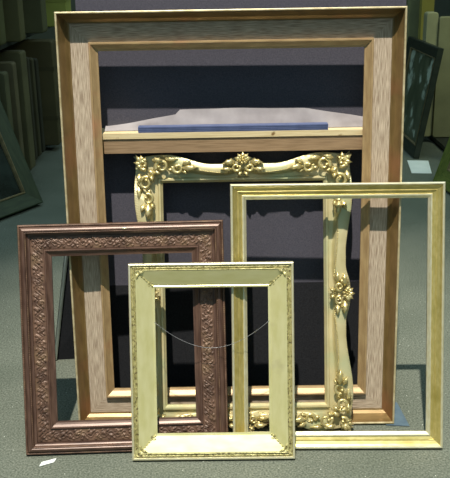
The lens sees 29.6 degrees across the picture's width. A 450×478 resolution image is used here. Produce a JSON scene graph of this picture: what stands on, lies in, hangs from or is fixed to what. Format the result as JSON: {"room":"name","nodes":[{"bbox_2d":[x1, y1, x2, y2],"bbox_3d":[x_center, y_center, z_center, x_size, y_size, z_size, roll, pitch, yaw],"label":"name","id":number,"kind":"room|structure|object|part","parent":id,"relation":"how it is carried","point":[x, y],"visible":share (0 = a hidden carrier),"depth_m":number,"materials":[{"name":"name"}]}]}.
{"room":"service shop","nodes":[
{"label":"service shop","id":0,"kind":"room"},
{"bbox_2d":[0,98,449,477],"bbox_3d":[0.002,0.120,4.266,6.400,0.100,10.400,-1,19,0],"label":"floor","id":1,"kind":"structure","parent":0,"point":[48,172],"depth_m":2.93,"materials":[{"name":"carpet"}]},
{"bbox_2d":[0,100,42,218],"bbox_3d":[-1.538,-0.563,4.674,0.473,0.980,0.950,10,21,28],"label":"framed picture","id":2,"kind":"object","parent":1,"relation":"on","point":[19,191],"visible":1,"depth_m":5.01,"materials":[{"name":"green paint"}]},
{"bbox_3d":[-1.544,-0.561,4.678,0.036,0.874,0.774,-18,7,34],"label":"moulding","id":3,"kind":"part","parent":2,"relation":"part of","materials":[{"name":"gold metal"}]},
{"bbox_2d":[0,27,49,147],"bbox_3d":[-1.890,-1.744,6.270,0.980,2.200,2.585,-1,19,0],"label":"storage rack","id":4,"kind":"object","parent":1,"relation":"on","point":[7,44],"visible":0.02,"depth_m":5.55,"materials":[{"name":"metal"}]},
{"bbox_2d":[0,0,5,45],"bbox_3d":[-1.788,-1.596,5.124,0.850,0.850,0.100,0,19,3],"label":"canvas","id":5,"kind":"object","parent":4,"relation":"on","point":[2,23],"visible":1,"depth_m":5.20},
{"bbox_2d":[0,71,13,130],"bbox_3d":[-1.767,-0.699,5.377,0.850,0.700,0.080,0,19,2],"label":"canvas","id":6,"kind":"object","parent":4,"relation":"on","point":[5,97],"visible":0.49,"depth_m":5.27},
{"bbox_2d":[0,61,24,156],"bbox_3d":[-1.753,-0.764,5.508,0.850,0.740,0.080,-1,19,-1],"label":"canvas","id":7,"kind":"object","parent":4,"relation":"on","point":[9,66],"visible":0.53,"depth_m":5.44},
{"bbox_2d":[2,0,25,41],"bbox_3d":[-1.723,-1.646,5.345,0.850,0.800,0.120,-1,19,0],"label":"canvas","id":8,"kind":"object","parent":4,"relation":"on","point":[12,9],"visible":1,"depth_m":5.38},
{"bbox_2d":[0,50,35,169],"bbox_3d":[-1.730,-0.850,5.679,0.850,0.790,0.120,0,19,2],"label":"canvas","id":9,"kind":"object","parent":4,"relation":"on","point":[18,56],"visible":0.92,"depth_m":5.61},
{"bbox_2d":[0,27,49,49],"bbox_3d":[-1.887,-1.540,6.339,0.980,0.030,2.585,-1,19,0],"label":"shelf","id":10,"kind":"object","parent":4,"relation":"attached to","point":[7,44],"depth_m":5.55,"materials":[{"name":"metal"}]},
{"bbox_2d":[2,39,61,145],"bbox_3d":[-1.689,-1.100,6.429,0.854,0.780,0.164,-1,19,0],"label":"carton","id":11,"kind":"object","parent":4,"relation":"on","point":[44,50],"visible":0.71,"depth_m":6.34,"materials":[{"name":"cardboard"}]},
{"bbox_2d":[26,57,37,159],"bbox_3d":[-1.760,-0.893,5.918,0.850,0.720,0.050,-1,19,0],"label":"canvas","id":12,"kind":"object","parent":4,"relation":"on","point":[27,58],"visible":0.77,"depth_m":5.91},
{"bbox_2d":[22,0,47,33],"bbox_3d":[-1.696,-1.830,5.917,0.850,0.780,0.120,0,19,3],"label":"canvas","id":13,"kind":"object","parent":4,"relation":"on","point":[35,16],"visible":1,"depth_m":5.93},
{"bbox_2d":[28,57,41,155],"bbox_3d":[-1.759,-0.929,6.054,0.850,0.700,0.050,-1,19,1],"label":"canvas","id":14,"kind":"object","parent":4,"relation":"on","point":[31,60],"visible":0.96,"depth_m":6.03},
{"bbox_2d":[33,58,44,151],"bbox_3d":[-1.758,-0.965,6.189,0.850,0.680,0.050,0,19,3],"label":"canvas","id":15,"kind":"object","parent":4,"relation":"on","point":[36,67],"visible":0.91,"depth_m":6.15},
{"bbox_2d":[45,0,70,26],"bbox_3d":[-1.624,-1.980,6.447,0.854,0.720,0.204,-1,19,1],"label":"canvas","id":16,"kind":"object","parent":4,"relation":"on","point":[52,6],"visible":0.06,"depth_m":6.42},
{"bbox_2d":[40,458,56,465],"bbox_3d":[-0.527,0.664,2.531,0.057,0.002,0.018,-10,21,-25],"label":"paper scrap","id":17,"kind":"object","parent":1,"relation":"on","point":[51,460],"visible":1,"depth_m":2.53,"materials":[{"name":"white paper"}]},
{"bbox_2d":[17,220,227,454],"bbox_3d":[-0.303,0.297,2.558,0.611,0.674,0.209,-2,19,-2],"label":"picture frame","id":18,"kind":"object","parent":1,"relation":"on","point":[37,244],"visible":0.87,"depth_m":2.55,"materials":[{"name":"brown wood"}]},
{"bbox_2d":[128,261,294,460],"bbox_3d":[-0.037,0.361,2.514,0.483,0.572,0.177,-1,19,1],"label":"picture frame","id":19,"kind":"object","parent":1,"relation":"on","point":[278,276],"visible":1,"depth_m":2.51,"materials":[{"name":"gold wood"}]},
{"bbox_2d":[55,0,405,387],"bbox_3d":[-0.051,-0.288,2.799,1.204,1.620,0.450,-1,19,0],"label":"cabinet","id":20,"kind":"object","parent":1,"relation":"on","point":[135,86],"visible":0.31,"depth_m":2.65,"materials":[{"name":"grey fabric"}]},
{"bbox_3d":[-0.094,-0.294,2.925,1.118,1.550,0.208,-1,19,0],"label":"panel","id":21,"kind":"part","parent":20,"relation":"part of","materials":[{"name":"black fabric"}]},
{"bbox_2d":[138,122,327,132],"bbox_3d":[0.024,-0.336,2.565,0.570,0.017,0.032,-1,19,0],"label":"folder","id":22,"kind":"object","parent":20,"relation":"on","point":[308,125],"visible":1,"depth_m":2.55,"materials":[{"name":"blue plastic"}]},
{"bbox_2d":[105,108,362,130],"bbox_3d":[0.039,-0.366,2.583,0.810,0.061,0.019,-1,19,0],"label":"paper sheet","id":23,"kind":"object","parent":20,"relation":"on","point":[219,115],"visible":0.81,"depth_m":2.58,"materials":[{"name":"white paper"}]},
{"bbox_3d":[0.066,0.343,2.807,0.992,0.414,0.058,-1,19,0],"label":"panel","id":24,"kind":"part","parent":20,"relation":"part of","materials":[{"name":"black fabric"}]},
{"bbox_3d":[0.052,-0.449,2.620,0.992,1.205,0.134,-1,19,0],"label":"panel","id":25,"kind":"part","parent":20,"relation":"part of","materials":[{"name":"grey fabric"}]},
{"bbox_2d":[54,6,406,424],"bbox_3d":[0.026,-0.035,2.581,1.000,1.277,0.180,-1,19,0],"label":"picture frame","id":26,"kind":"object","parent":1,"relation":"on","point":[382,31],"visible":0.8,"depth_m":2.54,"materials":[{"name":"brown wood"}]},
{"bbox_2d":[133,150,354,430],"bbox_3d":[0.061,0.171,2.625,0.675,0.859,0.273,-1,19,0],"label":"picture frame","id":27,"kind":"object","parent":1,"relation":"on","point":[152,171],"visible":0.64,"depth_m":2.62,"materials":[{"name":"gold metal"}]},
{"bbox_2d":[230,182,445,448],"bbox_3d":[0.335,0.234,2.543,0.631,0.784,0.218,-1,19,1],"label":"picture frame","id":28,"kind":"object","parent":1,"relation":"on","point":[432,436],"visible":0.87,"depth_m":2.54,"materials":[{"name":"gold wood"}]},
{"bbox_2d":[386,402,408,425],"bbox_3d":[0.546,0.568,2.759,0.073,0.002,0.148,-1,19,0],"label":"card","id":29,"kind":"object","parent":1,"relation":"on","point":[399,418],"visible":0.57,"depth_m":2.73,"materials":[{"name":"paper"}]},
{"bbox_2d":[407,160,431,173],"bbox_3d":[1.339,-0.496,5.848,0.146,0.002,0.365,2,19,7],"label":"paper sheet","id":30,"kind":"object","parent":1,"relation":"on","point":[416,166],"visible":1,"depth_m":5.85,"materials":[{"name":"white paper"}]},
{"bbox_2d":[403,36,443,158],"bbox_3d":[1.408,-1.077,6.356,0.170,0.776,0.850,-2,19,-2],"label":"framed picture","id":31,"kind":"object","parent":1,"relation":"on","point":[423,58],"visible":0.73,"depth_m":6.23,"materials":[{"name":"green paint"}]},
{"bbox_3d":[1.414,-1.076,6.356,0.029,0.630,0.700,7,18,-5],"label":"moulding","id":32,"kind":"part","parent":31,"relation":"part of","materials":[{"name":"gold metal"}]},
{"bbox_2d":[429,114,448,149],"bbox_3d":[2.078,-1.914,6.570,0.980,2.200,2.150,-1,19,0],"label":"storage rack","id":33,"kind":"object","parent":1,"relation":"on","point":[442,142],"visible":0.02,"depth_m":6.44,"materials":[{"name":"metal"}]},
{"bbox_2d":[406,0,419,44],"bbox_3d":[1.617,-1.960,7.053,0.200,1.900,0.060,-2,19,-2],"label":"board","id":34,"kind":"object","parent":33,"relation":"on","point":[413,6],"visible":0.07,"depth_m":7.07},
{"bbox_2d":[418,0,434,39],"bbox_3d":[1.618,-1.880,6.817,0.100,1.900,0.080,-1,19,0],"label":"board","id":35,"kind":"object","parent":33,"relation":"on","point":[425,5],"visible":0.13,"depth_m":6.80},
{"bbox_2d":[423,11,438,136],"bbox_3d":[1.536,-1.242,6.452,0.085,0.930,0.100,-1,19,-1],"label":"board","id":36,"kind":"object","parent":33,"relation":"on","point":[430,25],"visible":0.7,"depth_m":6.31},
{"bbox_2d":[431,16,449,137],"bbox_3d":[1.659,-1.211,6.400,0.150,0.900,0.050,0,19,1],"label":"board","id":37,"kind":"object","parent":33,"relation":"on","point":[441,103],"visible":0.94,"depth_m":6.40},
{"bbox_2d":[433,137,449,192],"bbox_3d":[1.523,-0.630,4.966,0.302,0.821,0.800,-3,19,-6],"label":"framed picture","id":38,"kind":"object","parent":1,"relation":"on","point":[442,174],"visible":0.84,"depth_m":5.36,"materials":[{"name":"green metal"}]},
{"bbox_2d":[26,0,449,53],"bbox_3d":[-0.053,-3.132,8.705,6.400,3.200,0.100,-1,19,0],"label":"wall","id":39,"kind":"structure","parent":0,"point":[442,7],"depth_m":8.92,"materials":[{"name":"paint"}]}
]}

